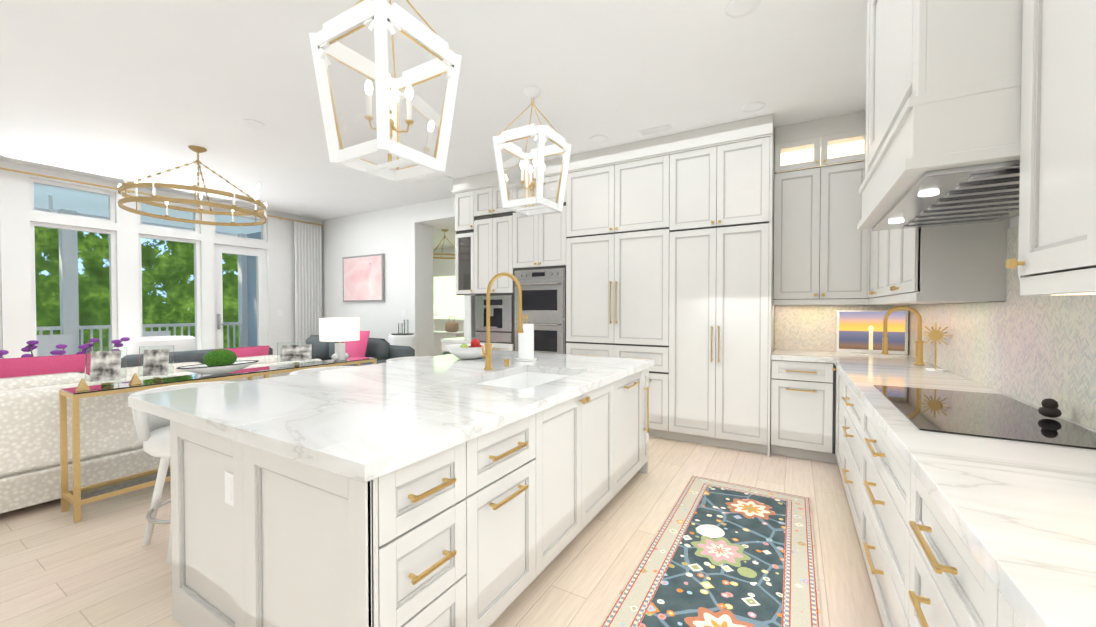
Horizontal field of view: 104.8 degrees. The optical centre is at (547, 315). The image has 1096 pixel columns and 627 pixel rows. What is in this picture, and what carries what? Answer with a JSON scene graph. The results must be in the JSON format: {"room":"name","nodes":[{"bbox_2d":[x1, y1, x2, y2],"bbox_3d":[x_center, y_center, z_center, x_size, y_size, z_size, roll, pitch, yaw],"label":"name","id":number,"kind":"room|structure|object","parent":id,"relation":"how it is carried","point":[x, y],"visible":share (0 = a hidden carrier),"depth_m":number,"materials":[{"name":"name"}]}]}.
{"room":"kitchen","nodes":[
{"label":"kitchen","id":0,"kind":"room"},
{"bbox_2d":[0,161,320,358],"bbox_3d":[-6.556,-0.276,4.835,0.200,3.060,8.860,1,1,30],"label":"wall","id":1,"kind":"structure","parent":0,"point":[17,216],"depth_m":5.86,"materials":[{"name":"paint"}]},
{"bbox_2d":[0,283,1,358],"bbox_3d":[-6.628,-0.417,4.620,0.170,2.510,0.820,1,1,30],"label":"window","id":2,"kind":"structure","parent":1,"relation":"in","point":[0,283],"depth_m":4.96,"materials":[{"name":"paint"}]},
{"bbox_2d":[29,178,116,356],"bbox_3d":[-6.129,-0.431,5.475,0.170,2.510,0.800,1,1,30],"label":"window","id":3,"kind":"structure","parent":1,"relation":"in","point":[111,195],"depth_m":5.50,"materials":[{"name":"paint"}]},
{"bbox_2d":[34,183,260,235],"bbox_3d":[-7.593,-1.714,5.961,2.750,0.340,10.000,1,1,30],"label":"porch roof","id":4,"kind":"structure","parent":1,"relation":"attached to","point":[77,200],"depth_m":7.08,"materials":[{"name":"white paint"}]},
{"bbox_2d":[49,195,52,211],"bbox_3d":[-7.308,-1.578,6.203,0.962,0.380,0.962,-1,1,-38],"label":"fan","id":5,"kind":"object","parent":4,"relation":"hanging from","point":[50,202],"depth_m":6.19,"materials":[{"name":"white"}]},
{"bbox_2d":[0,167,322,225],"bbox_3d":[-5.593,-1.717,6.149,0.109,0.024,4.740,1,1,30],"label":"curtain rod","id":6,"kind":"object","parent":1,"relation":"attached to","point":[24,172],"visible":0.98,"depth_m":5.48,"materials":[{"name":"gold metal"}]},
{"bbox_2d":[294,221,322,344],"bbox_3d":[-4.503,-0.271,7.956,0.070,2.910,0.520,1,1,30],"label":"curtain","id":7,"kind":"object","parent":6,"relation":"hanging from","point":[308,280],"visible":0.6,"depth_m":7.92,"materials":[{"name":"white fabric"}]},
{"bbox_2d":[138,196,200,349],"bbox_3d":[-5.642,-0.445,6.308,0.170,2.510,0.770,1,1,30],"label":"window","id":8,"kind":"structure","parent":1,"relation":"in","point":[196,243],"depth_m":6.52,"materials":[{"name":"paint"}]},
{"bbox_2d":[214,209,266,348],"bbox_3d":[-5.188,-0.248,7.129,0.129,2.930,0.800,1,1,30],"label":"door","id":9,"kind":"structure","parent":1,"relation":"in","point":[261,276],"depth_m":7.22,"materials":[{"name":"paint"}]},
{"bbox_2d":[411,211,454,333],"bbox_3d":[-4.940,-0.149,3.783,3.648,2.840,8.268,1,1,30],"label":"door frame","id":10,"kind":"structure","parent":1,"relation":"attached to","point":[443,215],"depth_m":6.95,"materials":[{"name":"paint"}]},
{"bbox_2d":[0,0,866,248],"bbox_3d":[-2.568,-1.853,4.648,11.350,0.100,12.600,1,1,30],"label":"ceiling","id":11,"kind":"structure","parent":0,"point":[107,90],"depth_m":3.21,"materials":[{"name":"paint"}]},
{"bbox_2d":[139,170,155,174],"bbox_3d":[-5.060,-1.810,5.350,0.184,0.004,0.184,1,1,30],"label":"recessed light","id":12,"kind":"object","parent":11,"relation":"in","point":[147,172],"visible":0.94,"depth_m":5.33,"materials":[{"name":"paint"}]},
{"bbox_2d":[117,145,267,225],"bbox_3d":[-3.763,-1.440,4.541,1.228,0.718,1.230,1,1,30],"label":"chandelier","id":13,"kind":"object","parent":11,"relation":"hanging from","point":[256,200],"visible":1,"depth_m":4.45,"materials":[{"name":"brown metal"}]},
{"bbox_2d":[241,119,264,127],"bbox_3d":[-2.741,-1.788,3.927,0.184,0.004,0.184,1,1,30],"label":"recessed light","id":14,"kind":"object","parent":11,"relation":"in","point":[253,123],"visible":1,"depth_m":3.92,"materials":[{"name":"paint"}]},
{"bbox_2d":[297,211,311,213],"bbox_3d":[-4.331,-1.843,7.530,0.300,0.009,0.120,1,1,30],"label":"ceiling vent","id":15,"kind":"object","parent":11,"relation":"in","point":[304,212],"visible":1,"depth_m":7.52,"materials":[{"name":"paint"}]},
{"bbox_2d":[309,0,461,183],"bbox_3d":[-0.709,-1.208,1.882,0.479,1.098,0.479,1,1,30],"label":"pendant light","id":16,"kind":"object","parent":11,"relation":"hanging from","point":[382,19],"visible":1,"depth_m":1.80,"materials":[{"name":"paint"}]},
{"bbox_2d":[430,176,452,181],"bbox_3d":[-1.409,-1.812,5.593,0.300,0.009,0.120,1,1,30],"label":"ceiling vent","id":17,"kind":"object","parent":11,"relation":"in","point":[443,178],"visible":0.98,"depth_m":5.57,"materials":[{"name":"paint"}]},
{"bbox_2d":[433,229,454,258],"bbox_3d":[-2.251,-1.575,9.214,0.736,0.598,0.736,1,1,30],"label":"light","id":18,"kind":"object","parent":11,"relation":"hanging from","point":[444,237],"visible":0.83,"depth_m":9.20,"materials":[{"name":"brown metal"}]},
{"bbox_2d":[492,86,571,216],"bbox_3d":[-0.121,-1.310,3.344,0.479,0.941,0.479,1,1,30],"label":"pendant light","id":19,"kind":"object","parent":11,"relation":"hanging from","point":[541,134],"visible":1,"depth_m":3.29,"materials":[{"name":"paint"}]},
{"bbox_2d":[590,136,607,142],"bbox_3d":[0.519,-1.793,4.294,0.184,0.004,0.184,1,1,30],"label":"recessed light","id":20,"kind":"object","parent":11,"relation":"in","point":[598,139],"visible":1,"depth_m":4.29,"materials":[{"name":"paint"}]},
{"bbox_2d":[638,124,672,135],"bbox_3d":[1.038,-1.787,4.072,0.300,0.009,0.120,1,1,30],"label":"ceiling vent","id":21,"kind":"object","parent":11,"relation":"in","point":[668,127],"visible":0.98,"depth_m":4.06,"materials":[{"name":"metal"}]},
{"bbox_2d":[725,0,759,17],"bbox_3d":[1.109,-1.763,2.410,0.184,0.004,0.184,1,1,30],"label":"recessed light","id":22,"kind":"object","parent":11,"relation":"in","point":[737,8],"visible":1,"depth_m":2.41,"materials":[{"name":"paint"}]},
{"bbox_2d":[741,102,764,111],"bbox_3d":[1.752,-1.782,3.610,0.184,0.004,0.184,1,1,30],"label":"recessed light","id":23,"kind":"object","parent":11,"relation":"in","point":[753,106],"visible":1,"depth_m":3.61,"materials":[{"name":"paint"}]},
{"bbox_2d":[0,436,883,626],"bbox_3d":[-2.568,1.286,4.698,11.350,0.060,12.600,1,1,30],"label":"floor","id":24,"kind":"structure","parent":0,"point":[99,565],"depth_m":2.29,"materials":[{"name":"brown wood"}]},
{"bbox_2d":[120,336,195,357],"bbox_3d":[-5.245,0.765,5.708,0.760,0.950,0.760,1,1,30],"label":"chair","id":25,"kind":"object","parent":24,"relation":"on","point":[132,345],"visible":0.15,"depth_m":5.47,"materials":[{"name":"white fabric"}]},
{"bbox_2d":[0,354,320,513],"bbox_3d":[-3.398,0.844,3.616,1.008,0.860,2.614,1,1,30],"label":"sofa","id":26,"kind":"object","parent":24,"relation":"on","point":[111,446],"visible":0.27,"depth_m":2.87,"materials":[{"name":"fabric"}]},
{"bbox_2d":[0,353,90,377],"bbox_3d":[-3.824,0.575,3.219,0.158,0.560,0.560,17,10,33],"label":"pillow","id":27,"kind":"object","parent":26,"relation":"on","point":[27,366],"visible":0.27,"depth_m":3.15,"materials":[{"name":"fabric"}]},
{"bbox_2d":[214,345,268,357],"bbox_3d":[-3.169,0.577,4.342,0.158,0.520,0.520,15,7,24],"label":"pillow","id":28,"kind":"object","parent":26,"relation":"on","point":[251,351],"visible":0.15,"depth_m":4.35,"materials":[{"name":"fabric"}]},
{"bbox_2d":[130,381,237,563],"bbox_3d":[-2.059,0.859,2.449,0.480,0.873,0.530,1,1,30],"label":"stool","id":29,"kind":"object","parent":24,"relation":"on","point":[153,433],"visible":0.33,"depth_m":2.36,"materials":[{"name":"white plastic"}]},
{"bbox_2d":[59,356,376,522],"bbox_3d":[-2.515,0.869,3.641,0.300,0.808,2.200,1,1,30],"label":"console","id":30,"kind":"object","parent":24,"relation":"on","point":[77,496],"visible":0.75,"depth_m":2.85,"materials":[{"name":"gold metal"}]},
{"bbox_2d":[76,378,89,390],"bbox_3d":[-2.994,0.441,2.715,0.056,0.075,0.056,1,1,30],"label":"pyramid","id":31,"kind":"object","parent":30,"relation":"on","point":[83,385],"depth_m":2.71,"materials":[{"name":"gold metal"}]},
{"bbox_2d":[85,347,126,385],"bbox_3d":[-3.002,0.344,2.881,0.200,0.250,0.076,0,-7,-28],"label":"photo frame","id":32,"kind":"object","parent":30,"relation":"on","point":[105,366],"visible":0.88,"depth_m":2.85,"materials":[{"name":"clear glass"}]},
{"bbox_2d":[129,373,141,384],"bbox_3d":[-2.868,0.437,2.931,0.056,0.075,0.056,1,1,30],"label":"pyramid","id":33,"kind":"object","parent":30,"relation":"on","point":[134,380],"depth_m":2.92,"materials":[{"name":"gold metal"}]},
{"bbox_2d":[138,345,173,379],"bbox_3d":[-2.870,0.346,3.105,0.190,0.240,0.076,0,-7,-28],"label":"photo frame","id":34,"kind":"object","parent":30,"relation":"on","point":[156,362],"visible":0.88,"depth_m":3.07,"materials":[{"name":"clear glass"}]},
{"bbox_2d":[177,349,258,373],"bbox_3d":[-2.646,0.369,3.409,0.245,0.196,0.563,1,1,30],"label":"bowl","id":35,"kind":"object","parent":30,"relation":"on","point":[220,361],"visible":1,"depth_m":3.35,"materials":[{"name":"white ceramic"}]},
{"bbox_2d":[277,342,314,364],"bbox_3d":[-2.363,0.351,3.968,0.300,0.200,0.076,0,-7,-25],"label":"photo frame","id":36,"kind":"object","parent":30,"relation":"on","point":[295,353],"visible":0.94,"depth_m":3.93,"materials":[{"name":"clear glass"}]},
{"bbox_2d":[319,318,359,360],"bbox_3d":[-2.122,0.238,4.305,0.370,0.430,0.370,1,1,30],"label":"table lamp","id":37,"kind":"object","parent":30,"relation":"on","point":[339,330],"visible":1,"depth_m":4.17,"materials":[{"name":"white fabric"}]},
{"bbox_2d":[121,335,414,367],"bbox_3d":[-3.526,0.766,5.628,2.158,0.850,2.654,1,1,30],"label":"sectional","id":38,"kind":"object","parent":24,"relation":"on","point":[380,350],"visible":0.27,"depth_m":6.04,"materials":[{"name":"fabric"}]},
{"bbox_2d":[343,331,369,357],"bbox_3d":[-2.716,0.437,5.929,0.460,0.460,0.158,0,-13,24],"label":"pillow","id":39,"kind":"object","parent":38,"relation":"on","point":[355,348],"visible":0.5,"depth_m":5.84,"materials":[{"name":"fabric"}]},
{"bbox_2d":[289,366,354,374],"bbox_3d":[-1.641,0.848,3.165,0.480,0.873,0.530,1,1,30],"label":"stool","id":40,"kind":"object","parent":24,"relation":"on","point":[313,370],"visible":0.06,"depth_m":3.27,"materials":[{"name":"white leather"}]},
{"bbox_2d":[388,320,416,355],"bbox_3d":[-2.323,0.643,6.745,0.440,1.161,0.440,1,1,30],"label":"side table","id":41,"kind":"object","parent":24,"relation":"on","point":[404,339],"visible":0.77,"depth_m":6.59,"materials":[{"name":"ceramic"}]},
{"bbox_2d":[386,356,430,361],"bbox_3d":[-1.222,0.836,3.882,0.480,0.873,0.530,1,1,30],"label":"stool","id":42,"kind":"object","parent":24,"relation":"on","point":[400,359],"visible":0.06,"depth_m":4.01,"materials":[{"name":"white leather"}]},
{"bbox_2d":[170,366,651,626],"bbox_3d":[-0.389,0.855,2.605,1.342,0.870,2.606,1,1,30],"label":"kitchen island","id":43,"kind":"object","parent":24,"relation":"on","point":[449,490],"depth_m":1.54,"materials":[{"name":"paint"}]},
{"bbox_2d":[128,350,567,441],"bbox_3d":[-0.865,0.428,2.891,1.020,0.125,2.680,1,1,30],"label":"island countertop","id":44,"kind":"structure","parent":43,"relation":"on","point":[218,408],"depth_m":2.13,"materials":[{"name":"white stone"}]},
{"bbox_2d":[446,338,493,358],"bbox_3d":[-0.650,0.271,3.515,0.400,0.165,0.400,1,1,30],"label":"bowl","id":45,"kind":"object","parent":44,"relation":"on","point":[473,350],"visible":0.96,"depth_m":3.40,"materials":[{"name":"white ceramic"}]},
{"bbox_2d":[504,359,509,365],"bbox_3d":[-0.296,0.337,3.032,0.044,0.048,0.044,1,1,30],"label":"soap pump","id":46,"kind":"object","parent":44,"relation":"on","point":[506,361],"visible":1,"depth_m":3.02,"materials":[{"name":"gold metal"}]},
{"bbox_2d":[516,315,536,360],"bbox_3d":[-0.175,0.173,3.376,0.170,0.365,0.170,1,1,30],"label":"paper towel","id":47,"kind":"object","parent":44,"relation":"on","point":[526,345],"visible":0.96,"depth_m":3.32,"materials":[{"name":"white paper"}]},
{"bbox_2d":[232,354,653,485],"bbox_3d":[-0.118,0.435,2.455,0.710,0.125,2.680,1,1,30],"label":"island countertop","id":48,"kind":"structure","parent":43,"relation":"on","point":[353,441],"depth_m":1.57,"materials":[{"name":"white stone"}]},
{"bbox_2d":[481,272,523,369],"bbox_3d":[-0.313,0.039,2.768,0.316,0.652,0.129,1,1,30],"label":"island faucet","id":49,"kind":"object","parent":48,"relation":"on","point":[487,354],"visible":1,"depth_m":2.83,"materials":[{"name":"gold metal"}]},
{"bbox_2d":[433,330,463,355],"bbox_3d":[-2.549,0.772,9.932,1.560,0.800,0.586,1,1,30],"label":"sideboard","id":50,"kind":"object","parent":24,"relation":"on","point":[438,337],"visible":0.17,"depth_m":9.57,"materials":[{"name":"paint"}]},
{"bbox_2d":[433,305,437,330],"bbox_3d":[-2.801,0.058,10.083,0.340,0.620,0.340,1,1,30],"label":"lamp","id":51,"kind":"object","parent":50,"relation":"on","point":[435,312],"visible":0.25,"depth_m":10.01,"materials":[{"name":"white ceramic"}]},
{"bbox_2d":[445,316,458,331],"bbox_3d":[-2.212,0.191,9.707,0.340,0.366,0.160,1,1,30],"label":"bag","id":52,"kind":"object","parent":50,"relation":"on","point":[451,326],"visible":0.98,"depth_m":9.63,"materials":[{"name":"brown wicker"}]},
{"bbox_2d":[442,342,470,354],"bbox_3d":[-1.024,0.797,5.923,0.635,0.880,0.650,1,1,30],"label":"base cabinet","id":53,"kind":"object","parent":24,"relation":"on","point":[445,351],"depth_m":5.75,"materials":[{"name":"paint"}]},
{"bbox_2d":[441,338,472,341],"bbox_3d":[-1.056,0.337,5.929,0.585,0.040,0.658,1,1,30],"label":"countertop","id":54,"kind":"structure","parent":53,"relation":"on","point":[447,339],"depth_m":5.69,"materials":[{"name":"white stone"}]},
{"bbox_2d":[473,294,512,350],"bbox_3d":[-0.539,0.481,5.629,0.614,1.520,0.660,1,1,30],"label":"base cabinet","id":55,"kind":"object","parent":24,"relation":"on","point":[501,305],"depth_m":5.31,"materials":[{"name":"paint"}]},
{"bbox_2d":[513,294,564,353],"bbox_3d":[0.021,0.487,5.302,0.800,1.520,0.660,1,1,30],"label":"base cabinet","id":56,"kind":"object","parent":24,"relation":"on","point":[546,312],"depth_m":4.95,"materials":[{"name":"paint"}]},
{"bbox_2d":[565,290,668,438],"bbox_3d":[0.869,0.495,4.807,1.165,1.520,0.660,1,1,30],"label":"base cabinet","id":57,"kind":"object","parent":24,"relation":"on","point":[606,325],"depth_m":4.44,"materials":[{"name":"paint"}]},
{"bbox_2d":[599,475,821,626],"bbox_3d":[0.669,1.297,1.744,0.800,0.012,3.250,1,1,30],"label":"rug","id":58,"kind":"object","parent":24,"relation":"on","point":[718,553],"visible":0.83,"depth_m":2.16,"materials":[{"name":"multicoloured fabric"}]},
{"bbox_2d":[669,290,772,456],"bbox_3d":[1.755,0.503,4.290,0.886,1.520,0.660,1,1,30],"label":"base cabinet","id":59,"kind":"object","parent":24,"relation":"on","point":[721,341],"depth_m":3.99,"materials":[{"name":"paint"}]},
{"bbox_2d":[771,357,822,461],"bbox_3d":[2.365,0.832,3.912,0.505,0.875,0.708,1,1,30],"label":"base cabinet","id":60,"kind":"object","parent":24,"relation":"on","point":[796,386],"depth_m":3.71,"materials":[{"name":"white wood"}]},
{"bbox_2d":[771,349,834,360],"bbox_3d":[2.362,0.371,3.941,0.465,0.045,0.648,1,1,30],"label":"countertop","id":61,"kind":"structure","parent":60,"relation":"on","point":[787,354],"depth_m":3.81,"materials":[{"name":"white stone"}]},
{"bbox_2d":[823,361,842,465],"bbox_3d":[2.490,0.844,3.163,0.667,0.875,0.660,1,1,30],"label":"base cabinet","id":62,"kind":"object","parent":24,"relation":"on","point":[832,379],"depth_m":3.58,"materials":[{"name":"white wood"}]},
{"bbox_2d":[839,381,858,524],"bbox_3d":[2.133,0.855,2.474,0.589,0.875,1.010,1,1,30],"label":"base cabinet","id":63,"kind":"object","parent":24,"relation":"on","point":[849,419],"depth_m":2.62,"materials":[{"name":"white wood"}]},
{"bbox_2d":[855,401,902,626],"bbox_3d":[1.614,0.869,1.584,0.589,0.875,1.050,1,1,30],"label":"base cabinet","id":64,"kind":"object","parent":24,"relation":"on","point":[879,529],"depth_m":1.68,"materials":[{"name":"white wood"}]},
{"bbox_2d":[903,465,982,626],"bbox_3d":[1.190,0.881,0.859,0.589,0.875,0.630,1,1,30],"label":"base cabinet","id":65,"kind":"object","parent":24,"relation":"on","point":[942,586],"depth_m":1.06,"materials":[{"name":"white wood"}]},
{"bbox_2d":[827,349,1095,626],"bbox_3d":[1.359,0.448,1.158,0.607,0.110,6.468,1,1,30],"label":"countertop","id":66,"kind":"structure","parent":65,"relation":"on","point":[1024,512],"depth_m":0.94,"materials":[{"name":"white stone"}]},
{"bbox_2d":[836,310,907,354],"bbox_3d":[2.984,0.148,3.902,0.525,0.398,0.036,1,1,30],"label":"tv","id":67,"kind":"object","parent":66,"relation":"on","point":[859,331],"visible":0.95,"depth_m":3.89,"materials":[{"name":"multicoloured glass"}]},
{"bbox_2d":[881,306,924,364],"bbox_3d":[2.640,0.143,3.131,0.256,0.432,0.129,1,1,30],"label":"faucet","id":68,"kind":"object","parent":66,"relation":"on","point":[919,342],"visible":1,"depth_m":3.12,"materials":[{"name":"gold metal"}]},
{"bbox_2d":[920,323,952,371],"bbox_3d":[2.561,0.206,2.787,0.144,0.317,0.100,1,1,30],"label":"sunburst ornament","id":69,"kind":"object","parent":66,"relation":"on","point":[935,335],"visible":1,"depth_m":2.78,"materials":[{"name":"gold metal"}]},
{"bbox_2d":[875,385,1095,448],"bbox_3d":[1.713,0.381,1.722,0.490,0.006,0.960,1,1,30],"label":"cooktop","id":70,"kind":"object","parent":66,"relation":"in","point":[971,412],"depth_m":1.59,"materials":[{"name":"black glass"}]},
{"bbox_2d":[1038,398,1061,417],"bbox_3d":[1.861,0.342,1.565,0.060,0.071,0.057,1,1,30],"label":"stacked stones","id":71,"kind":"object","parent":66,"relation":"on","point":[1049,408],"visible":1,"depth_m":1.55},
{"bbox_2d":[983,577,1022,626],"bbox_3d":[0.868,0.889,0.306,0.589,0.875,0.650,1,1,30],"label":"base cabinet","id":72,"kind":"object","parent":24,"relation":"on","point":[995,614],"depth_m":0.74,"materials":[{"name":"white wood"}]},
{"bbox_3d":[-4.669,1.044,3.922,0.800,0.450,1.350,1,1,30],"label":"coffee table","id":73,"kind":"object","parent":24,"relation":"on","visible":0},
{"bbox_2d":[0,337,129,358],"bbox_3d":[-4.661,0.519,3.891,0.270,0.597,1.148,1,1,30],"label":"orchid","id":74,"kind":"object","parent":73,"relation":"on","point":[30,346],"visible":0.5,"depth_m":3.93,"materials":[{"name":"purple plant"}]},
{"bbox_2d":[433,247,463,330],"bbox_3d":[-1.365,-0.377,11.149,6.900,3.060,0.200,1,1,30],"label":"wall","id":75,"kind":"structure","parent":0,"point":[441,266],"depth_m":11.94,"materials":[{"name":"paint"}]},
{"bbox_2d":[433,273,463,321],"bbox_3d":[-2.677,-0.507,11.776,1.560,1.360,0.025,1,1,30],"label":"annex window","id":76,"kind":"structure","parent":75,"relation":"in","point":[447,301],"depth_m":11.88,"materials":[{"name":"glass"}]},
{"bbox_2d":[321,197,794,355],"bbox_3d":[-0.578,-0.299,6.249,9.100,3.060,0.390,1,1,30],"label":"wall","id":77,"kind":"structure","parent":0,"point":[387,232],"depth_m":7.27,"materials":[{"name":"paint"}]},
{"bbox_2d":[343,253,384,301],"bbox_3d":[-3.331,-0.665,7.597,1.120,0.830,0.044,1,1,30],"label":"art","id":78,"kind":"object","parent":77,"relation":"attached to","point":[363,278],"visible":1,"depth_m":7.54,"materials":[{"name":"paper"}]},
{"bbox_2d":[401,310,406,316],"bbox_3d":[-2.424,-0.042,7.097,0.120,0.120,0.011,1,1,30],"label":"switch plate","id":79,"kind":"object","parent":77,"relation":"attached to","point":[403,312],"depth_m":7.09,"materials":[{"name":"plastic"}]},
{"bbox_2d":[453,175,476,297],"bbox_3d":[-0.928,-1.051,5.829,0.405,1.538,0.663,1,1,30],"label":"upper cabinet","id":80,"kind":"object","parent":77,"relation":"attached to","point":[465,188],"depth_m":5.57,"materials":[{"name":"paint"}]},
{"bbox_2d":[469,298,472,337],"bbox_3d":[-0.997,0.014,6.069,0.020,0.600,0.348,1,1,30],"label":"backsplash","id":81,"kind":"structure","parent":77,"relation":"attached to","point":[471,299],"depth_m":5.92,"materials":[{"name":"white tile"}]},
{"bbox_2d":[477,167,512,293],"bbox_3d":[-0.562,-1.048,5.616,0.667,1.538,0.663,1,1,30],"label":"upper cabinet","id":82,"kind":"object","parent":77,"relation":"attached to","point":[494,223],"depth_m":5.32,"materials":[{"name":"paint"}]},
{"bbox_2d":[513,157,564,293],"bbox_3d":[0.020,-1.042,5.276,0.800,1.538,0.663,1,1,30],"label":"upper cabinet","id":83,"kind":"object","parent":77,"relation":"attached to","point":[539,239],"depth_m":4.96,"materials":[{"name":"paint"}]},
{"bbox_2d":[565,135,668,293],"bbox_3d":[0.869,-1.034,4.781,1.165,1.538,0.663,1,1,30],"label":"upper cabinet","id":84,"kind":"object","parent":77,"relation":"attached to","point":[659,251],"depth_m":4.48,"materials":[{"name":"paint"}]},
{"bbox_2d":[669,114,774,289],"bbox_3d":[1.763,-1.026,4.259,0.906,1.538,0.663,1,1,30],"label":"upper cabinet","id":85,"kind":"object","parent":77,"relation":"attached to","point":[721,177],"depth_m":3.97,"materials":[{"name":"paint"}]},
{"bbox_2d":[773,160,812,299],"bbox_3d":[2.428,-0.787,4.068,0.432,1.267,0.330,1,1,30],"label":"upper cabinet","id":86,"kind":"object","parent":77,"relation":"attached to","point":[791,181],"depth_m":3.97,"materials":[{"name":"paint"}]},
{"bbox_2d":[774,118,824,155],"bbox_3d":[2.402,-1.713,4.068,0.372,0.158,0.330,1,1,30],"label":"upper cabinet","id":87,"kind":"object","parent":77,"relation":"attached to","point":[791,139],"depth_m":3.94,"materials":[{"name":"paint"}]},
{"bbox_2d":[809,148,860,299],"bbox_3d":[2.682,-0.784,3.883,0.433,1.267,0.393,1,1,30],"label":"upper cabinet","id":88,"kind":"object","parent":77,"relation":"attached to","point":[826,252],"depth_m":3.80,"materials":[{"name":"paint"}]},
{"bbox_2d":[821,111,860,147],"bbox_3d":[2.724,-1.710,3.880,0.373,0.158,0.330,1,1,30],"label":"upper cabinet","id":89,"kind":"object","parent":77,"relation":"attached to","point":[840,130],"depth_m":3.77,"materials":[{"name":"paint"}]},
{"bbox_2d":[914,215,1018,304],"bbox_3d":[1.306,-0.202,0.253,0.200,3.060,8.870,1,1,30],"label":"wall","id":90,"kind":"structure","parent":0,"point":[1014,221],"depth_m":2.03,"materials":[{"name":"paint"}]},
{"bbox_2d":[861,110,872,299],"bbox_3d":[2.801,-0.962,3.389,0.387,1.638,0.505,1,1,30],"label":"upper cabinet","id":91,"kind":"object","parent":90,"relation":"attached to","point":[866,235],"depth_m":3.68,"materials":[{"name":"paint"}]},
{"bbox_2d":[873,230,952,299],"bbox_3d":[2.614,-0.956,3.033,0.350,1.638,0.540,1,1,30],"label":"upper cabinet","id":92,"kind":"object","parent":90,"relation":"attached to","point":[876,234],"depth_m":3.26,"materials":[{"name":"paint"}]},
{"bbox_2d":[881,230,948,299],"bbox_3d":[2.403,-0.951,2.670,0.350,1.638,0.540,1,1,30],"label":"upper cabinet","id":93,"kind":"object","parent":90,"relation":"attached to","point":[886,235],"depth_m":2.88,"materials":[{"name":"paint"}]},
{"bbox_2d":[857,0,1022,230],"bbox_3d":[1.677,-1.094,1.671,0.600,1.318,1.174,1,1,30],"label":"range hood","id":94,"kind":"object","parent":90,"relation":"attached to","point":[943,112],"visible":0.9,"depth_m":1.31,"materials":[{"name":"paint"}]},
{"bbox_2d":[893,219,1008,295],"bbox_3d":[2.205,-0.945,2.331,0.350,1.638,0.485,1,1,30],"label":"upper cabinet","id":95,"kind":"object","parent":90,"relation":"attached to","point":[963,259],"depth_m":2.15,"materials":[{"name":"paint"}]},
{"bbox_2d":[1005,0,1095,283],"bbox_3d":[1.374,-0.922,0.907,0.350,1.638,0.452,1,1,30],"label":"upper cabinet","id":96,"kind":"object","parent":90,"relation":"attached to","point":[1049,27],"depth_m":1.08,"materials":[{"name":"paint"}]},
{"bbox_2d":[1073,0,1095,275],"bbox_3d":[1.194,-0.917,0.600,0.350,1.638,0.500,1,1,30],"label":"upper cabinet","id":97,"kind":"object","parent":90,"relation":"attached to","point":[1084,116],"depth_m":0.94,"materials":[{"name":"paint"}]},
{"label":"outside","id":98,"kind":"structure","parent":0,"visible":0},
{"bbox_2d":[34,226,238,353],"bbox_3d":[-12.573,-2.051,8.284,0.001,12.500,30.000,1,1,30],"label":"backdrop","id":99,"kind":"structure","parent":98,"point":[173,270],"depth_m":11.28,"materials":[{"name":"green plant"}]},
{"bbox_3d":[-7.506,1.296,5.959,2.550,0.080,10.000,1,1,30],"label":"floor","id":100,"kind":"structure","parent":0,"visible":0},
{"bbox_2d":[37,334,73,356],"bbox_3d":[-7.121,0.770,6.015,0.650,0.970,0.600,1,1,30],"label":"outdoor chair","id":101,"kind":"object","parent":100,"relation":"on","point":[49,346],"depth_m":6.22,"materials":[{"name":"white"}]},
{"bbox_2d":[36,209,260,353],"bbox_3d":[-7.756,-0.247,5.507,2.550,3.020,8.190,1,1,30],"label":"railing","id":102,"kind":"object","parent":100,"relation":"on","point":[245,323],"depth_m":7.40,"materials":[{"name":"blue"}]},
{"bbox_2d":[143,331,170,336],"bbox_3d":[-6.541,0.754,7.008,0.650,0.970,0.600,1,1,30],"label":"outdoor chair","id":103,"kind":"object","parent":100,"relation":"on","point":[150,333],"depth_m":7.23,"materials":[{"name":"white"}]}
]}

